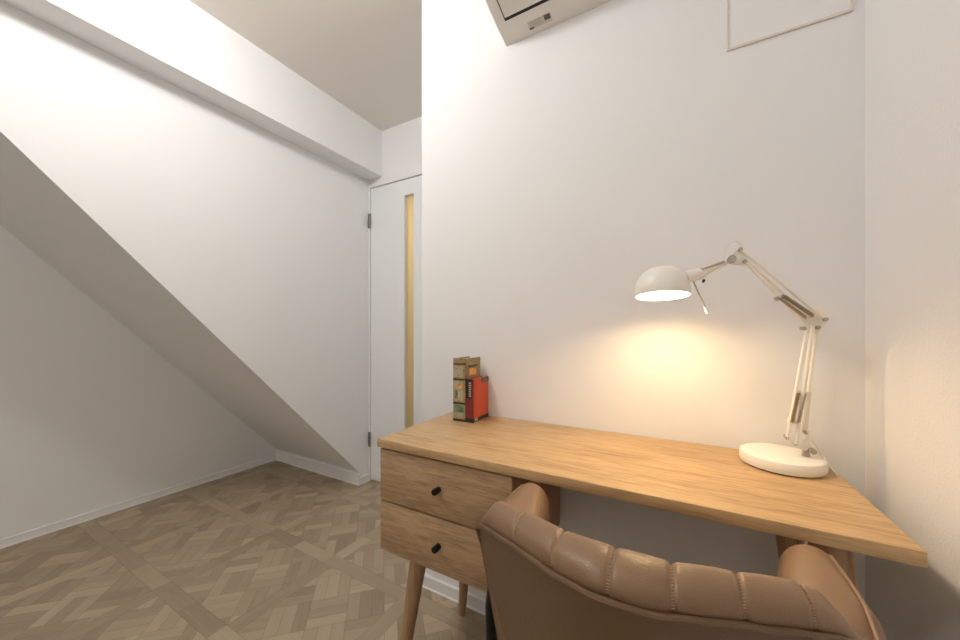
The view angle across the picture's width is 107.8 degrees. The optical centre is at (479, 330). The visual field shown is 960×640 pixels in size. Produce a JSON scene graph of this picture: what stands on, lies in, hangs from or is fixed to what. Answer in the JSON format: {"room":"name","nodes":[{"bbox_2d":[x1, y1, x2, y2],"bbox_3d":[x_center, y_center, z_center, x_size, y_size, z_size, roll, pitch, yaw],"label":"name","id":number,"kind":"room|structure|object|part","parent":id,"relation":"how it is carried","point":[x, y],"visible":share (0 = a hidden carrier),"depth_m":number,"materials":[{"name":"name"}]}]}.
{"room":"home office","nodes":[
{"label":"home office","id":0,"kind":"room"},
{"bbox_2d":[0,225,275,538],"bbox_3d":[-2.542,-0.160,1.400,0.100,2.420,3.754,0,0,29],"label":"wall","id":1,"kind":"structure","parent":0,"point":[93,417],"depth_m":1.92,"materials":[{"name":"white paint"}]},
{"bbox_2d":[0,455,274,548],"bbox_3d":[-2.538,1.029,1.291,0.013,0.042,3.567,0,0,29],"label":"baseboard","id":2,"kind":"structure","parent":1,"relation":"attached to","point":[21,537],"depth_m":2.05,"materials":[{"name":"white paint"}]},
{"bbox_2d":[0,0,367,476],"bbox_3d":[-1.721,-0.160,1.778,0.962,2.420,2.291,0,0,29],"label":"wall","id":3,"kind":"structure","parent":0,"point":[234,250],"depth_m":1.67,"materials":[{"name":"white paint"}]},
{"bbox_2d":[1,0,381,179],"bbox_3d":[-1.625,-1.215,0.834,0.129,0.310,3.664,0,0,29],"label":"beam","id":4,"kind":"structure","parent":3,"relation":"attached to","point":[177,42],"depth_m":1.55,"materials":[{"name":"white paint"}]},
{"bbox_2d":[275,450,359,485],"bbox_3d":[-1.244,1.012,2.617,0.974,0.075,0.013,0,0,29],"label":"baseboard","id":5,"kind":"structure","parent":3,"relation":"attached to","point":[327,470],"depth_m":2.58,"materials":[{"name":"white paint"}]},
{"bbox_2d":[360,473,369,484],"bbox_3d":[-0.800,1.025,2.423,0.013,0.050,0.082,0,0,29],"label":"baseboard","id":6,"kind":"structure","parent":3,"relation":"attached to","point":[365,478],"depth_m":2.42,"materials":[{"name":"white paint"}]},
{"bbox_2d":[0,460,485,639],"bbox_3d":[-0.816,1.100,1.068,3.435,0.100,5.064,0,0,29],"label":"floor","id":7,"kind":"structure","parent":0,"point":[274,550],"depth_m":1.52,"materials":[{"name":"brown wood"}]},
{"bbox_2d":[377,412,926,639],"bbox_3d":[0.261,0.681,0.923,1.066,0.738,0.421,0,0,29],"label":"desk","id":8,"kind":"object","parent":7,"relation":"on","point":[441,475],"visible":0.83,"depth_m":0.86,"materials":[{"name":"brown wood"}]},
{"bbox_3d":[-0.200,0.839,1.016,0.103,0.422,0.051,0,0,3],"label":"leg","id":9,"kind":"part","parent":8,"relation":"part of","materials":[{"name":"brown wood"}]},
{"bbox_3d":[-0.103,0.561,0.922,0.416,0.141,0.018,0,0,29],"label":"drawer","id":10,"kind":"part","parent":8,"relation":"part of","materials":[{"name":"brown wood"}]},
{"bbox_3d":[-0.113,0.561,0.904,0.017,0.017,0.023,0,0,29],"label":"knob","id":11,"kind":"part","parent":8,"relation":"part of","materials":[{"name":"black metal"}]},
{"bbox_3d":[-0.113,0.413,0.904,0.017,0.017,0.023,0,0,29],"label":"knob","id":12,"kind":"part","parent":8,"relation":"part of","materials":[{"name":"black metal"}]},
{"bbox_3d":[-0.103,0.413,0.922,0.416,0.146,0.018,0,0,29],"label":"drawer","id":13,"kind":"part","parent":8,"relation":"part of","materials":[{"name":"brown wood"}]},
{"bbox_3d":[-0.048,0.839,1.275,0.051,0.421,0.089,0,0,-16],"label":"leg","id":14,"kind":"part","parent":8,"relation":"part of","materials":[{"name":"brown wood"}]},
{"bbox_2d":[453,356,479,421],"bbox_3d":[-0.046,0.203,1.257,0.050,0.217,0.109,0,0,29],"label":"book","id":15,"kind":"object","parent":8,"relation":"on","point":[464,368],"visible":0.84,"depth_m":1.21,"materials":[{"name":"beige paper"}]},
{"bbox_3d":[-0.073,0.292,1.212,0.036,0.018,0.004,0,0,29],"label":"spine panel","id":16,"kind":"part","parent":15,"relation":"part of","materials":[{"name":"beige paper"}]},
{"bbox_3d":[-0.073,0.208,1.212,0.036,0.068,0.004,0,0,29],"label":"spine panel","id":17,"kind":"part","parent":15,"relation":"part of","materials":[{"name":"beige paper"}]},
{"bbox_3d":[-0.073,0.141,1.212,0.036,0.039,0.004,0,0,29],"label":"spine panel","id":18,"kind":"part","parent":15,"relation":"part of","materials":[{"name":"beige paper"}]},
{"bbox_3d":[-0.072,0.268,1.212,0.039,0.023,0.004,0,0,29],"label":"spine panel","id":19,"kind":"part","parent":15,"relation":"part of","materials":[{"name":"green paper"}]},
{"bbox_2d":[466,376,488,422],"bbox_3d":[-0.009,0.238,1.240,0.029,0.147,0.113,0,0,29],"label":"book","id":20,"kind":"object","parent":8,"relation":"on","point":[476,387],"visible":1,"depth_m":1.21,"materials":[{"name":"red paper"}]},
{"bbox_2d":[635,240,838,477],"bbox_3d":[0.586,0.051,0.837,0.410,0.522,0.157,0,0,12],"label":"desk lamp","id":21,"kind":"object","parent":8,"relation":"on","point":[659,283],"visible":1,"depth_m":0.79,"materials":[{"name":"white metal"}]},
{"bbox_3d":[0.442,-0.117,0.848,0.121,0.078,0.121,0,0,29],"label":"lamp shade","id":22,"kind":"part","parent":21,"relation":"part of","materials":[{"name":"white metal"}]},
{"bbox_2d":[684,268,706,281],"bbox_3d":[0.507,-0.132,0.827,0.050,0.036,0.030,0,0,2],"label":"joint","id":23,"kind":"object","parent":21,"relation":"attached to","point":[692,275],"depth_m":0.82,"materials":[{"name":"white metal"}]},
{"bbox_3d":[0.586,-0.167,0.815,0.017,0.017,0.024,0,0,29],"label":"head knob","id":24,"kind":"part","parent":21,"relation":"part of","materials":[{"name":"silver metal"}]},
{"bbox_3d":[0.589,-0.185,0.815,0.044,0.051,0.003,0,0,11],"label":"power cord","id":25,"kind":"part","parent":21,"relation":"part of","materials":[{"name":"white plastic"}]},
{"bbox_3d":[0.669,-0.086,0.791,0.128,0.153,0.007,0,0,11],"label":"arm rod","id":26,"kind":"part","parent":21,"relation":"part of","materials":[{"name":"white metal"}]},
{"bbox_3d":[0.681,-0.100,0.802,0.147,0.155,0.006,0,0,13],"label":"arm rod","id":27,"kind":"part","parent":21,"relation":"part of","materials":[{"name":"white metal"}]},
{"bbox_3d":[0.676,-0.108,0.786,0.157,0.164,0.048,0,0,29],"label":"arm rod","id":28,"kind":"part","parent":21,"relation":"part of","materials":[{"name":"white metal"}]},
{"bbox_3d":[0.710,0.117,0.783,0.047,0.253,0.006,0,0,11],"label":"arm rod","id":29,"kind":"part","parent":21,"relation":"part of","materials":[{"name":"white metal"}]},
{"bbox_3d":[0.721,0.121,0.778,0.039,0.265,0.008,0,0,16],"label":"arm rod","id":30,"kind":"part","parent":21,"relation":"part of","materials":[{"name":"white metal"}]},
{"bbox_3d":[0.744,0.113,0.789,0.030,0.230,0.007,0,0,26],"label":"arm rod","id":31,"kind":"part","parent":21,"relation":"part of","materials":[{"name":"white metal"}]},
{"bbox_3d":[0.734,0.265,0.773,0.013,0.013,0.012,0,0,29],"label":"wing knob","id":32,"kind":"part","parent":21,"relation":"part of","materials":[{"name":"silver metal"}]},
{"bbox_3d":[0.753,-0.033,0.783,0.044,0.044,0.002,0,0,29],"label":"elbow plate","id":33,"kind":"part","parent":21,"relation":"part of","materials":[{"name":"white metal"}]},
{"bbox_3d":[0.760,0.271,0.785,0.047,0.080,0.057,0,0,29],"label":"power cord","id":34,"kind":"part","parent":21,"relation":"part of","materials":[{"name":"white plastic"}]},
{"bbox_3d":[0.740,0.691,0.814,0.129,0.718,0.055,0,0,2],"label":"leg","id":35,"kind":"part","parent":8,"relation":"part of","materials":[{"name":"brown wood"}]},
{"bbox_3d":[0.602,0.691,0.565,0.055,0.717,0.114,0,0,-34],"label":"leg","id":36,"kind":"part","parent":8,"relation":"part of","materials":[{"name":"brown wood"}]},
{"bbox_2d":[475,483,886,639],"bbox_3d":[0.216,0.639,0.497,0.576,0.819,0.391,0,0,29],"label":"armchair","id":37,"kind":"object","parent":7,"relation":"on","point":[545,581],"visible":1,"depth_m":0.36,"materials":[{"name":"brown leather"}]},
{"bbox_3d":[0.026,0.748,0.713,0.031,0.598,0.071,0,0,1],"label":"leg","id":38,"kind":"part","parent":37,"relation":"part of","materials":[{"name":"black metal"}]},
{"bbox_3d":[0.087,0.482,0.647,0.143,0.316,0.214,0,0,29],"label":"armrest","id":39,"kind":"part","parent":37,"relation":"part of","materials":[{"name":"beige leather"}]},
{"bbox_3d":[0.426,0.482,0.457,0.143,0.316,0.214,0,0,29],"label":"armrest","id":40,"kind":"part","parent":37,"relation":"part of","materials":[{"name":"beige leather"}]},
{"bbox_2d":[189,0,421,130],"bbox_3d":[-0.816,-1.420,1.068,3.435,0.100,5.064,0,0,29],"label":"ceiling","id":41,"kind":"structure","parent":0,"point":[366,55],"depth_m":1.66,"materials":[{"name":"paint"}]},
{"bbox_2d":[368,116,421,479],"bbox_3d":[-0.340,-0.160,2.265,0.969,2.420,0.090,0,0,29],"label":"wall","id":42,"kind":"structure","parent":0,"point":[402,143],"depth_m":2.35,"materials":[{"name":"white paint"}]},
{"bbox_2d":[368,175,421,481],"bbox_3d":[-0.425,0.022,2.255,0.828,2.039,0.102,0,0,29],"label":"door","id":43,"kind":"structure","parent":42,"relation":"in","point":[396,208],"depth_m":2.34,"materials":[{"name":"white laminate"}]},
{"bbox_3d":[-0.454,-0.072,2.310,0.084,1.651,0.005,0,0,29],"label":"glass pane","id":44,"kind":"part","parent":43,"relation":"part of","materials":[{"name":"beige glass"}]},
{"bbox_2d":[422,0,864,599],"bbox_3d":[0.526,-0.160,1.386,1.404,2.420,0.636,0,0,29],"label":"wall","id":45,"kind":"structure","parent":0,"point":[597,149],"depth_m":1.04,"materials":[{"name":"white paint"}]},
{"bbox_2d":[422,574,485,614],"bbox_3d":[0.324,1.025,1.127,1.304,0.050,0.013,0,0,29],"label":"baseboard","id":46,"kind":"structure","parent":45,"relation":"attached to","point":[476,603],"depth_m":1.37,"materials":[{"name":"white paint"}]},
{"bbox_2d":[485,0,611,45],"bbox_3d":[0.385,-1.169,0.978,0.786,0.286,0.213,0,0,29],"label":"air conditioner","id":47,"kind":"object","parent":45,"relation":"attached to","point":[515,20],"visible":1,"depth_m":1.14,"materials":[{"name":"white plastic"}]},
{"bbox_2d":[727,0,852,51],"bbox_3d":[0.769,-0.874,0.882,0.243,0.243,0.005,0,0,29],"label":"access hatch","id":48,"kind":"object","parent":45,"relation":"attached to","point":[749,22],"visible":1,"depth_m":0.90,"materials":[{"name":"white paint"}]},
{"bbox_2d":[865,0,959,639],"bbox_3d":[0.169,-0.160,-0.583,0.100,2.420,3.148,0,0,29],"label":"wall","id":49,"kind":"structure","parent":0,"point":[912,47],"depth_m":0.65,"materials":[{"name":"white paint"}]}
]}

